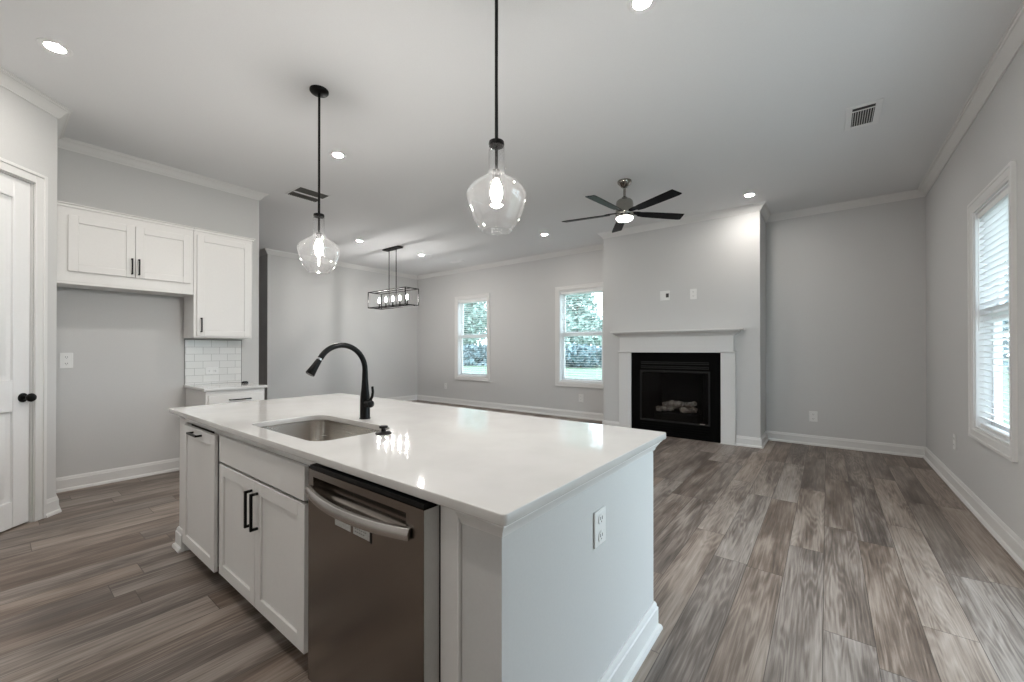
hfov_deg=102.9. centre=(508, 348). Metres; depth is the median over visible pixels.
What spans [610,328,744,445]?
fireplace mantel
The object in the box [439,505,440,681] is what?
tub
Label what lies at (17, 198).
door
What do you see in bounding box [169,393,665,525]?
countertop
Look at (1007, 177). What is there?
window
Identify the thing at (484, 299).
window blind
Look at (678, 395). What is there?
gas fireplace
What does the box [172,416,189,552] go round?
island end panel
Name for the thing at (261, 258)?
wall
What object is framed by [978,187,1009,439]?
window blind
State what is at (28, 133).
wall
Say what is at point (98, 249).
upper cabinet
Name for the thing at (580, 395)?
wall outlet
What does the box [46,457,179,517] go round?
baseboard
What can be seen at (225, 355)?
backsplash
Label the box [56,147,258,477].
wall
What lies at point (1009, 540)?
baseboard
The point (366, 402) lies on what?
faucet
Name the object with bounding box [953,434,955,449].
wall outlet
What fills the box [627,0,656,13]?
recessed light
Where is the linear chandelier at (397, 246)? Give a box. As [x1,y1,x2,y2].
[368,245,418,309]
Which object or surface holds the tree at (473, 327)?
on the lawn
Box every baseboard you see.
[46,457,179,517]
[386,395,618,426]
[736,430,1023,569]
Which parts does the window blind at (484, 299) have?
head rail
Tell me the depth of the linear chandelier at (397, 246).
7.66 m
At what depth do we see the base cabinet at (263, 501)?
1.82 m
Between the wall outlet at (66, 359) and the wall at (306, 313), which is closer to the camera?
the wall outlet at (66, 359)
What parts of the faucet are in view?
spout, lever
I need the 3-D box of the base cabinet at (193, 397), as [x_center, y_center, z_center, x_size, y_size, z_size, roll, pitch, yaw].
[-3.085,0.873,4.457,0.714,0.884,0.540,0,0,38]
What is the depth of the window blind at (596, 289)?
7.78 m
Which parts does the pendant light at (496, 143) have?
rod, lamp shade, bulb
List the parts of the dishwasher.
handle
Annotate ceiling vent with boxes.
[286,186,330,202]
[844,98,883,130]
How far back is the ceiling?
3.12 m
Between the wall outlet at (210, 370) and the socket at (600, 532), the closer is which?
the socket at (600, 532)
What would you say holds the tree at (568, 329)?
on the lawn
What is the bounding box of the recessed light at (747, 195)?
[742,193,756,197]
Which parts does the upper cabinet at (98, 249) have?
door, rail, cornice, door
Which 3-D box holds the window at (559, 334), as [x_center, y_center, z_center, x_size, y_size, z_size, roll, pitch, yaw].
[1.412,-0.241,7.820,1.101,1.956,0.165,0,0,38]
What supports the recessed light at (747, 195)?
in the ceiling
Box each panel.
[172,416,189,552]
[441,441,662,681]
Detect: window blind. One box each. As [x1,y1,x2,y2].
[459,298,486,376]
[561,288,601,382]
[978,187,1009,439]
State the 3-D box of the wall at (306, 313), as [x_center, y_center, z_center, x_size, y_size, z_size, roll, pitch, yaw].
[-3.521,-0.281,9.379,0.140,3.235,3.786,0,0,38]
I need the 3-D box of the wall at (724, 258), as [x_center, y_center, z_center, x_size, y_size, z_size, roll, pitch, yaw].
[2.664,-0.295,6.358,2.232,3.235,0.648,0,0,38]
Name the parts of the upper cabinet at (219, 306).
handle, door, cornice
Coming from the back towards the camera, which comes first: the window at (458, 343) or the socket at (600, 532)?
the window at (458, 343)
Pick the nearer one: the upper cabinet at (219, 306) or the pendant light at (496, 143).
the pendant light at (496, 143)
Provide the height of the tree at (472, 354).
2.276 m
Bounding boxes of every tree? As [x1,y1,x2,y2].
[463,302,486,345]
[463,344,486,365]
[565,293,601,347]
[565,342,601,366]
[1002,260,1008,370]
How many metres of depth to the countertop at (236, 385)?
4.33 m
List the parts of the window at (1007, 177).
sash, sash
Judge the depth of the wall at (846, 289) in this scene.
5.61 m
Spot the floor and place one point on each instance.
(779, 561)
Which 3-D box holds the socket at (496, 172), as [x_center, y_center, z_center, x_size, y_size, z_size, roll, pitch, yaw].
[-0.057,-0.899,1.982,0.038,0.163,0.038,0,0,38]
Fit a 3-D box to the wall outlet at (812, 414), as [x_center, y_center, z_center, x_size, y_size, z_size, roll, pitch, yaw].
[4.172,0.929,5.577,0.090,0.142,0.010,0,0,38]
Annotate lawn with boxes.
[463,360,1009,424]
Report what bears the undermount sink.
in the countertop at (499, 468)
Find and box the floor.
[0,400,1023,681]
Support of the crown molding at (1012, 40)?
attached to the wall at (846, 289)
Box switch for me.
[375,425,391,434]
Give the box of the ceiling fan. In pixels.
[562,178,683,232]
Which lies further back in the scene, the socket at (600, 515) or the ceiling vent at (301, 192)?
the ceiling vent at (301, 192)
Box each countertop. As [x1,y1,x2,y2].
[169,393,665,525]
[183,382,267,391]
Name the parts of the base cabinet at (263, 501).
door, handle, handle, drawer, door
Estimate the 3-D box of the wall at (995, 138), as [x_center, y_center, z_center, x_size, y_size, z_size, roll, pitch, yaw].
[2.493,-0.316,1.551,0.140,3.235,8.712,0,0,38]
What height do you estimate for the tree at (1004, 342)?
10.122 m
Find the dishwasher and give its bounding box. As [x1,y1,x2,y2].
[305,463,440,681]
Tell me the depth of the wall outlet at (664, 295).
6.17 m
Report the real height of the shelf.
0.023 m
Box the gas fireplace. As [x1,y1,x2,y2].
[631,352,720,442]
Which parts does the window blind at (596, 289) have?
head rail, rail, ladder cord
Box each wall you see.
[0,86,57,513]
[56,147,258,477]
[259,255,264,383]
[264,254,416,399]
[417,197,925,446]
[603,211,765,437]
[925,43,1023,540]
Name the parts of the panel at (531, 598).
filler post, moulding, baseboard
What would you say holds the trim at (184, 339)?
attached to the wall at (119, 391)
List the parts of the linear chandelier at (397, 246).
rod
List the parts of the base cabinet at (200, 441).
handle, bin frame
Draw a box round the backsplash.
[185,340,240,384]
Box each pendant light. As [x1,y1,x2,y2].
[298,85,339,271]
[466,0,526,234]
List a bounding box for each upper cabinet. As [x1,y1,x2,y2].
[57,200,193,296]
[184,227,255,338]
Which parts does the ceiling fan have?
blade, blade, blade, blade, blade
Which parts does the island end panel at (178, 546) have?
baseboard, panel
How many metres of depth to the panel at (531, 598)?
1.22 m
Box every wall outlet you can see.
[60,353,72,367]
[205,367,217,374]
[579,394,582,401]
[594,506,605,548]
[660,290,669,300]
[690,289,696,298]
[809,411,816,421]
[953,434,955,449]
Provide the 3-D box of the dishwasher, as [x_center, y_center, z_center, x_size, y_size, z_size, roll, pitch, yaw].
[-0.295,0.862,1.515,0.637,0.880,0.689,0,0,38]
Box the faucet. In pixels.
[306,343,373,418]
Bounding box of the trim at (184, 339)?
[184,339,241,384]
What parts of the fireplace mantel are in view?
moulding, cornice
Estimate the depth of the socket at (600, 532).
1.43 m
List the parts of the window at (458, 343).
sash, sash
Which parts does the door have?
panel, panel, knob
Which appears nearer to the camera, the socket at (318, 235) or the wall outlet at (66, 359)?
the socket at (318, 235)
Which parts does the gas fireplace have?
glass frame, burner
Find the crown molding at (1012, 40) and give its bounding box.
[0,0,1023,279]
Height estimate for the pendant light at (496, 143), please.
1.361 m
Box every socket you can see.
[316,217,321,239]
[493,146,499,180]
[598,513,603,523]
[598,530,603,540]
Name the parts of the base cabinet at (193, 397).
drawer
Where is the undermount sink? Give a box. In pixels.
[255,420,378,467]
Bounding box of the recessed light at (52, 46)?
[36,38,72,56]
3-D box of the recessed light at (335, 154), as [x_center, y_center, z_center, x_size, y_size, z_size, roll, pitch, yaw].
[-1.692,-1.919,4.052,0.160,0.006,0.160,0,0,38]
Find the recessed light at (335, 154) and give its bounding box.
[329,151,346,158]
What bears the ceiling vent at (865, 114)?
in the ceiling
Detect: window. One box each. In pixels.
[455,293,489,381]
[555,282,603,388]
[967,160,1017,462]
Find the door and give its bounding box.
[0,157,47,531]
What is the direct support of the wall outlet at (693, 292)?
attached to the wall at (724, 258)
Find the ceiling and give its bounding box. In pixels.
[0,0,1022,275]
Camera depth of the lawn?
24.69 m
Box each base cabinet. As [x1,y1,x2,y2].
[183,418,217,572]
[186,388,264,406]
[217,429,314,653]
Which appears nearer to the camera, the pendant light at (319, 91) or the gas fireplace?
the pendant light at (319, 91)
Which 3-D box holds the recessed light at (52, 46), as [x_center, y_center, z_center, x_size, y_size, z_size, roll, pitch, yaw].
[-2.902,-1.925,2.612,0.160,0.006,0.160,0,0,38]
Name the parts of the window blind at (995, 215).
head rail, rail, ladder cord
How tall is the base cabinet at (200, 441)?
0.884 m
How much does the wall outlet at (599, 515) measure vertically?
0.125 m
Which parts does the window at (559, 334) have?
sash, sash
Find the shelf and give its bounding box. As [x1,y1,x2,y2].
[610,328,744,332]
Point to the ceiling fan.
(624, 208)
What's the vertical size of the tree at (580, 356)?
2.317 m

